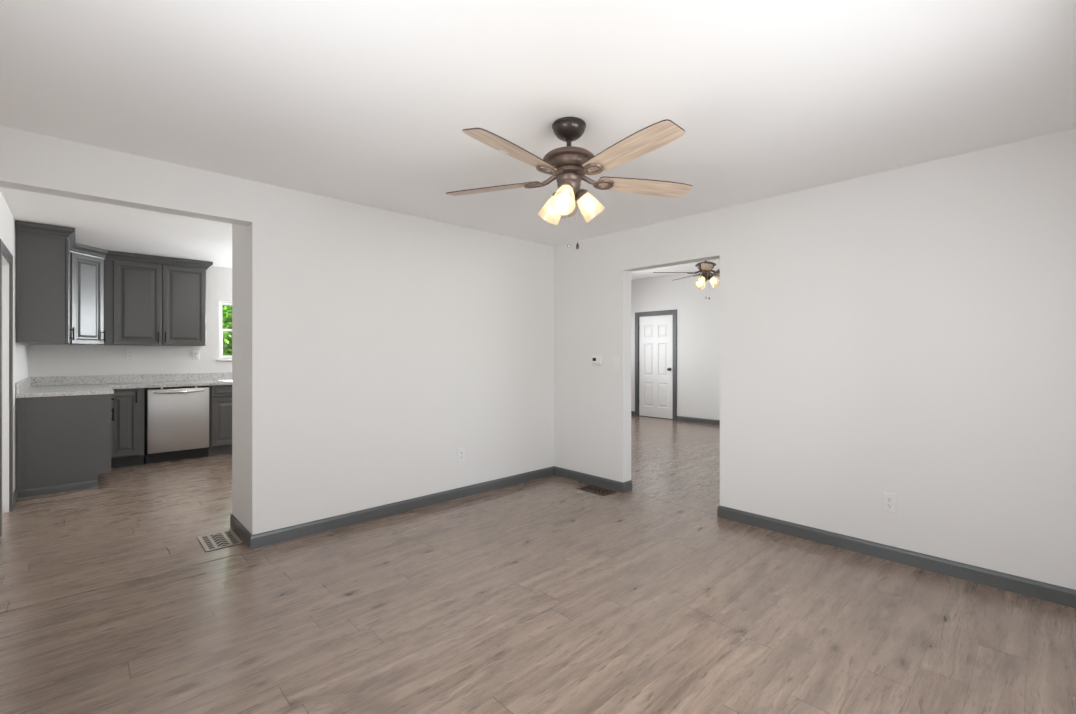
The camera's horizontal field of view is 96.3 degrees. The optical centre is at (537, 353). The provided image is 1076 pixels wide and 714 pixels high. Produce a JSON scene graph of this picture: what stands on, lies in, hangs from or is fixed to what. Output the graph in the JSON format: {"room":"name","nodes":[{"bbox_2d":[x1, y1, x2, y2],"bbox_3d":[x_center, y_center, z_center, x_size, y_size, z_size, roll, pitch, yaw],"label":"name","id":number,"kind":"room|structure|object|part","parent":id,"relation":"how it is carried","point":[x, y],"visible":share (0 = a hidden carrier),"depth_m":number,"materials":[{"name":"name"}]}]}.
{"room":"empty living room","nodes":[
{"label":"empty living room","id":0,"kind":"room"},
{"bbox_2d":[0,191,27,491],"bbox_3d":[-2.867,0.528,2.305,0.140,3.528,8.560,0,0,-43],"label":"wall","id":1,"kind":"structure","parent":0,"point":[7,221],"depth_m":4.25,"materials":[{"name":"paint"}]},
{"bbox_2d":[0,239,12,536],"bbox_3d":[-4.123,0.240,3.650,0.146,2.103,0.850,0,0,-43],"label":"door","id":2,"kind":"structure","parent":1,"relation":"in","point":[6,258],"depth_m":3.92,"materials":[{"name":"white paint"}]},
{"bbox_2d":[13,488,16,506],"bbox_3d":[-4.516,1.247,4.156,0.013,0.090,0.415,0,0,-43],"label":"baseboard","id":3,"kind":"structure","parent":1,"relation":"attached to","point":[15,490],"depth_m":4.18,"materials":[{"name":"grey paint"}]},
{"bbox_2d":[15,220,75,343],"bbox_3d":[-4.790,-0.641,4.718,0.381,1.084,0.872,0,0,-43],"label":"upper cabinet","id":4,"kind":"object","parent":1,"relation":"attached to","point":[42,250],"visible":1,"depth_m":4.44,"materials":[{"name":"grey paint"}]},
{"bbox_3d":[-4.790,-1.134,4.718,0.381,0.098,0.872,0,0,-43],"label":"crown moulding","id":5,"kind":"part","parent":4,"relation":"part of","materials":[{"name":"grey paint"}]},
{"bbox_3d":[-4.575,-0.593,4.694,0.021,0.976,0.397,0,0,-43],"label":"door","id":6,"kind":"part","parent":4,"relation":"part of","materials":[{"name":"grey paint"}]},
{"bbox_3d":[-4.669,-0.200,4.833,0.035,0.130,0.014,0,0,-43],"label":"handle","id":7,"kind":"part","parent":4,"relation":"part of","materials":[{"name":"black metal"}]},
{"bbox_2d":[28,266,231,456],"bbox_3d":[-4.226,0.028,6.812,4.370,2.528,0.150,0,0,-43],"label":"wall","id":8,"kind":"structure","parent":0,"point":[43,360],"depth_m":6.07,"materials":[{"name":"paint"}]},
{"bbox_2d":[35,243,107,344],"bbox_3d":[-5.199,-0.643,5.339,0.643,1.080,0.641,0,0,-43],"label":"upper cabinet","id":9,"kind":"object","parent":8,"relation":"attached to","point":[86,262],"visible":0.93,"depth_m":5.32,"materials":[{"name":"grey paint"}]},
{"bbox_3d":[-4.981,-0.593,5.332,0.021,0.976,0.372,0,0,2],"label":"door","id":10,"kind":"part","parent":9,"relation":"part of","materials":[{"name":"grey paint"}]},
{"bbox_3d":[-4.959,-1.134,5.333,0.060,0.098,0.419,0,0,2],"label":"crown moulding","id":11,"kind":"part","parent":9,"relation":"part of","materials":[{"name":"grey paint"}]},
{"bbox_2d":[126,349,133,358],"bbox_3d":[-5.025,0.007,5.944,0.075,0.118,0.009,0,0,-43],"label":"wall outlet","id":12,"kind":"object","parent":8,"relation":"attached to","point":[129,353],"visible":1,"depth_m":5.94,"materials":[{"name":"white plastic"}]},
{"bbox_2d":[104,250,212,345],"bbox_3d":[-4.697,-0.643,5.994,1.041,1.080,0.381,0,0,-43],"label":"upper cabinet","id":13,"kind":"object","parent":8,"relation":"attached to","point":[150,300],"visible":0.98,"depth_m":5.83,"materials":[{"name":"grey paint"}]},
{"bbox_3d":[-4.761,-0.593,5.740,0.441,0.976,0.021,0,0,-43],"label":"door","id":14,"kind":"part","parent":13,"relation":"part of","materials":[{"name":"grey paint"}]},
{"bbox_3d":[-4.696,-1.134,5.995,1.038,0.098,0.381,0,0,-43],"label":"crown moulding","id":15,"kind":"part","parent":13,"relation":"part of","materials":[{"name":"grey paint"}]},
{"bbox_3d":[-4.433,-0.593,6.051,0.441,0.976,0.021,0,0,-43],"label":"door","id":16,"kind":"part","parent":13,"relation":"part of","materials":[{"name":"grey paint"}]},
{"bbox_2d":[192,351,198,358],"bbox_3d":[-4.542,0.017,6.403,0.075,0.118,0.009,0,0,-43],"label":"wall outlet","id":17,"kind":"object","parent":8,"relation":"attached to","point":[195,354],"visible":1,"depth_m":6.40,"materials":[{"name":"white plastic"}]},
{"bbox_2d":[216,300,231,360],"bbox_3d":[-3.866,-0.318,7.127,1.515,0.830,0.168,0,0,-43],"label":"window","id":18,"kind":"structure","parent":8,"relation":"in","point":[222,357],"depth_m":6.65,"materials":[{"name":"white paint"}]},
{"bbox_3d":[-3.900,-0.511,7.162,1.411,0.401,0.030,0,0,-43],"label":"sash","id":19,"kind":"part","parent":18,"relation":"part of","materials":[{"name":"white paint"}]},
{"bbox_3d":[-3.876,-0.146,7.137,1.411,0.401,0.030,0,0,-43],"label":"sash","id":20,"kind":"part","parent":18,"relation":"part of","materials":[{"name":"white paint"}]},
{"bbox_2d":[0,126,553,534],"bbox_3d":[-1.567,0.028,3.914,4.240,2.528,0.585,0,0,-43],"label":"wall","id":21,"kind":"structure","parent":0,"point":[372,346],"depth_m":3.67,"materials":[{"name":"paint"}]},
{"bbox_2d":[230,466,554,548],"bbox_3d":[-1.063,1.247,4.383,2.863,0.090,0.598,0,0,-43],"label":"baseboard","id":22,"kind":"structure","parent":21,"relation":"attached to","point":[258,540],"depth_m":3.75,"materials":[{"name":"grey paint"}]},
{"bbox_2d":[458,448,464,461],"bbox_3d":[-0.690,0.911,4.336,0.075,0.118,0.009,0,0,-43],"label":"wall outlet","id":23,"kind":"object","parent":21,"relation":"attached to","point":[461,452],"visible":1,"depth_m":4.33,"materials":[{"name":"white plastic"}]},
{"bbox_2d":[0,0,1075,267],"bbox_3d":[-1.332,-1.217,3.761,4.370,0.138,8.560,0,0,-43],"label":"ceiling","id":24,"kind":"structure","parent":0,"point":[364,102],"depth_m":2.13,"materials":[{"name":"paint"}]},
{"bbox_2d":[446,117,692,248],"bbox_3d":[0.152,-0.834,2.377,1.302,0.628,1.306,0,0,-43],"label":"ceiling fan","id":25,"kind":"object","parent":24,"relation":"hanging from","point":[569,164],"visible":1,"depth_m":2.33,"materials":[{"name":"brown wood"}]},
{"bbox_3d":[-0.237,-0.875,2.558,0.526,0.006,0.138,0,12,20],"label":"blade","id":26,"kind":"part","parent":25,"relation":"part of","materials":[{"name":"beige wood"}]},
{"bbox_3d":[-0.102,-0.875,2.086,0.138,0.006,0.526,15,9,37],"label":"blade","id":27,"kind":"part","parent":25,"relation":"part of","materials":[{"name":"beige wood"}]},
{"bbox_3d":[0.072,-0.740,2.497,0.119,0.150,0.147,0,0,-43],"label":"lamp shade","id":28,"kind":"part","parent":25,"relation":"part of","materials":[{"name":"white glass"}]},
{"bbox_3d":[0.128,-0.740,2.296,0.142,0.150,0.128,0,0,-43],"label":"lamp shade","id":29,"kind":"part","parent":25,"relation":"part of","materials":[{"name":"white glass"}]},
{"bbox_3d":[0.131,-0.760,2.318,0.070,0.080,0.057,0,0,-43],"label":"bulb","id":30,"kind":"part","parent":25,"relation":"part of","materials":[{"name":"white glass"}]},
{"bbox_3d":[0.170,-0.875,2.832,0.138,0.006,0.526,-12,0,2],"label":"blade","id":31,"kind":"part","parent":25,"relation":"part of","materials":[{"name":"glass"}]},
{"bbox_3d":[0.197,-0.693,2.402,0.002,0.284,0.002,0,0,-43],"label":"pull chain","id":32,"kind":"part","parent":25,"relation":"part of","materials":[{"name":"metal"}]},
{"bbox_3d":[0.274,-0.740,2.441,0.143,0.150,0.126,0,0,-43],"label":"lamp shade","id":33,"kind":"part","parent":25,"relation":"part of","materials":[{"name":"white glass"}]},
{"bbox_3d":[0.389,-0.875,2.068,0.138,0.006,0.526,14,-8,-33],"label":"blade","id":34,"kind":"part","parent":25,"relation":"part of","materials":[{"name":"beige wood"}]},
{"bbox_3d":[0.557,-0.875,2.530,0.526,0.006,0.138,0,-12,-16],"label":"blade","id":35,"kind":"part","parent":25,"relation":"part of","materials":[{"name":"beige wood"}]},
{"bbox_2d":[0,415,1075,713],"bbox_3d":[0.384,1.298,5.388,9.100,0.012,8.560,0,0,-43],"label":"floor","id":36,"kind":"structure","parent":0,"point":[549,595],"depth_m":2.40,"materials":[{"name":"brown wood"}]},
{"bbox_2d":[16,394,113,497],"bbox_3d":[-4.729,0.843,4.867,0.674,0.897,0.919,0,0,-43],"label":"base cabinet","id":37,"kind":"object","parent":36,"relation":"on","point":[63,443],"visible":0.99,"depth_m":4.51,"materials":[{"name":"grey paint"}]},
{"bbox_3d":[-4.462,1.258,4.495,0.532,0.068,0.011,0,0,-43],"label":"trim","id":38,"kind":"part","parent":37,"relation":"part of","materials":[{"name":"grey paint"}]},
{"bbox_2d":[0,549,253,613],"bbox_3d":[-2.324,1.297,2.743,1.250,0.015,0.012,0,0,-43],"label":"trim","id":39,"kind":"structure","parent":36,"relation":"on","point":[253,549],"depth_m":2.71,"materials":[{"name":"brown wood"}]},
{"bbox_2d":[111,388,143,467],"bbox_3d":[-5.081,0.843,5.443,0.957,0.897,0.652,0,0,-43],"label":"base cabinet","id":40,"kind":"object","parent":36,"relation":"on","point":[127,427],"visible":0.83,"depth_m":5.49,"materials":[{"name":"grey paint"}]},
{"bbox_2d":[15,372,231,397],"bbox_3d":[-3.897,0.326,6.016,3.468,0.136,1.452,0,0,-43],"label":"countertop","id":41,"kind":"structure","parent":40,"relation":"on","point":[50,386],"depth_m":5.62,"materials":[{"name":"stone"}]},
{"bbox_2d":[214,379,231,381],"bbox_3d":[-3.922,0.454,6.587,0.796,0.202,0.441,0,0,-43],"label":"sink","id":42,"kind":"object","parent":41,"relation":"in","point":[230,380],"visible":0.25,"depth_m":6.36,"materials":[{"name":"metal"}]},
{"bbox_2d":[144,385,208,463],"bbox_3d":[-4.479,0.844,5.974,0.617,0.896,0.618,0,0,-43],"label":"dishwasher","id":43,"kind":"object","parent":36,"relation":"on","point":[176,419],"visible":1,"depth_m":5.78,"materials":[{"name":"metal"}]},
{"bbox_3d":[-4.288,0.455,5.773,0.516,0.036,0.064,0,0,-43],"label":"handle","id":44,"kind":"part","parent":43,"relation":"part of","materials":[{"name":"metal"}]},
{"bbox_2d":[196,529,243,551],"bbox_3d":[-2.202,1.289,3.337,0.218,0.005,0.349,0,0,-43],"label":"floor vent","id":45,"kind":"object","parent":36,"relation":"in","point":[219,540],"visible":1,"depth_m":3.32,"materials":[{"name":"beige metal"}]},
{"bbox_2d":[202,531,238,547],"bbox_3d":[-2.202,1.290,3.337,0.167,0.004,0.303,0,0,-43],"label":"grille","id":46,"kind":"object","parent":45,"relation":"attached to","point":[223,539],"depth_m":3.33,"materials":[{"name":"beige metal"}]},
{"bbox_2d":[209,385,231,455],"bbox_3d":[-3.951,0.843,6.537,0.910,0.897,0.620,0,0,-43],"label":"base cabinet","id":47,"kind":"object","parent":36,"relation":"on","point":[220,400],"visible":0.24,"depth_m":6.11,"materials":[{"name":"grey paint"}]},
{"bbox_3d":[-3.931,0.475,6.191,0.438,0.142,0.021,0,0,-43],"label":"drawer","id":48,"kind":"part","parent":47,"relation":"part of","materials":[{"name":"grey paint"}]},
{"bbox_3d":[-3.931,0.860,6.191,0.438,0.604,0.021,0,0,-43],"label":"door","id":49,"kind":"part","parent":47,"relation":"part of","materials":[{"name":"grey paint"}]},
{"bbox_2d":[576,484,616,495],"bbox_3d":[0.553,1.289,4.566,0.197,0.005,0.332,0,0,-43],"label":"floor vent","id":50,"kind":"object","parent":36,"relation":"in","point":[589,488],"visible":1,"depth_m":4.55,"materials":[{"name":"brown metal"}]},
{"bbox_2d":[582,485,611,493],"bbox_3d":[0.553,1.290,4.566,0.146,0.004,0.286,0,0,-43],"label":"grille","id":51,"kind":"object","parent":50,"relation":"attached to","point":[589,488],"depth_m":4.57,"materials":[{"name":"brown metal"}]},
{"bbox_2d":[631,268,719,424],"bbox_3d":[3.850,0.347,8.234,0.153,3.890,6.600,0,0,-43],"label":"wall","id":52,"kind":"structure","parent":0,"point":[698,317],"depth_m":9.14,"materials":[{"name":"paint"}]},
{"bbox_2d":[635,310,676,419],"bbox_3d":[2.387,0.217,9.736,0.189,2.150,0.967,0,0,-43],"label":"door","id":53,"kind":"structure","parent":52,"relation":"in","point":[655,331],"depth_m":9.72,"materials":[{"name":"white paint"}]},
{"bbox_2d":[631,259,719,279],"bbox_3d":[2.142,-1.598,6.615,4.860,0.100,6.600,0,0,-43],"label":"ceiling","id":54,"kind":"structure","parent":0,"point":[689,267],"depth_m":8.97,"materials":[{"name":"paint"}]},
{"bbox_2d":[653,261,719,298],"bbox_3d":[2.227,-1.127,6.306,1.296,0.842,1.310,0,0,-43],"label":"ceiling fan","id":55,"kind":"object","parent":54,"relation":"hanging from","point":[705,267],"visible":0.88,"depth_m":6.24,"materials":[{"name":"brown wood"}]},
{"bbox_3d":[1.771,-1.061,6.295,0.526,0.006,0.138,0,12,0],"label":"blade","id":56,"kind":"part","parent":55,"relation":"part of","materials":[{"name":"brown wood"}]},
{"bbox_3d":[2.098,-0.926,6.225,0.147,0.150,0.119,0,0,-43],"label":"lamp shade","id":57,"kind":"part","parent":55,"relation":"part of","materials":[{"name":"white glass"}]},
{"bbox_3d":[2.063,-1.061,5.901,0.138,0.006,0.526,13,4,17],"label":"blade","id":58,"kind":"part","parent":55,"relation":"part of","materials":[{"name":"brown wood"}]},
{"bbox_3d":[2.305,-0.926,6.263,0.124,0.150,0.144,0,0,-43],"label":"lamp shade","id":59,"kind":"part","parent":55,"relation":"part of","materials":[{"name":"white glass"}]},
{"bbox_2d":[554,128,1075,589],"bbox_3d":[0.206,0.347,5.220,0.130,3.890,8.560,0,0,-43],"label":"wall","id":60,"kind":"structure","parent":0,"point":[909,332],"depth_m":3.02,"materials":[{"name":"paint"}]},
{"bbox_2d":[554,466,631,492],"bbox_3d":[0.535,1.247,4.864,0.143,0.090,0.903,0,0,-43],"label":"baseboard","id":61,"kind":"structure","parent":60,"relation":"attached to","point":[626,486],"depth_m":4.74,"materials":[{"name":"grey paint"}]},
{"bbox_2d":[591,356,601,365],"bbox_3d":[0.573,0.067,4.718,0.027,0.096,0.132,0,0,-43],"label":"thermostat","id":62,"kind":"object","parent":60,"relation":"attached to","point":[595,360],"visible":1,"depth_m":4.70,"materials":[{"name":"white plastic"}]},
{"bbox_2d":[882,492,896,512],"bbox_3d":[2.199,0.932,3.017,0.009,0.118,0.075,0,0,-43],"label":"wall outlet","id":63,"kind":"object","parent":60,"relation":"attached to","point":[889,501],"visible":1,"depth_m":3.01,"materials":[{"name":"white plastic"}]},
{"bbox_2d":[886,503,892,508],"bbox_3d":[2.197,0.952,3.015,0.003,0.031,0.033,0,0,-43],"label":"receptacle","id":64,"kind":"object","parent":63,"relation":"attached to","point":[888,505],"depth_m":3.01,"materials":[{"name":"white plastic"}]},
{"bbox_2d":[886,497,892,501],"bbox_3d":[2.197,0.911,3.015,0.003,0.031,0.033,0,0,-43],"label":"receptacle","id":65,"kind":"object","parent":63,"relation":"attached to","point":[888,499],"depth_m":3.01,"materials":[{"name":"white plastic"}]},
{"bbox_2d":[717,505,1075,607],"bbox_3d":[2.255,1.247,3.049,0.143,0.090,2.270,0,0,-43],"label":"baseboard","id":66,"kind":"structure","parent":60,"relation":"attached to","point":[1057,594],"depth_m":2.91,"materials":[{"name":"grey paint"}]},
{"label":"outside","id":67,"kind":"structure","parent":0,"visible":0},
{"bbox_3d":[-6.708,1.717,12.417,80.000,0.150,100.000,0,0,-43],"label":"ground","id":68,"kind":"structure","parent":67,"visible":0},
{"bbox_2d":[222,305,231,354],"bbox_3d":[-6.477,-1.047,10.597,4.694,5.391,4.228,0,0,-43],"label":"tree","id":69,"kind":"object","parent":68,"relation":"on","point":[226,309],"visible":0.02,"depth_m":8.90,"materials":[{"name":"green plant"}]}
]}

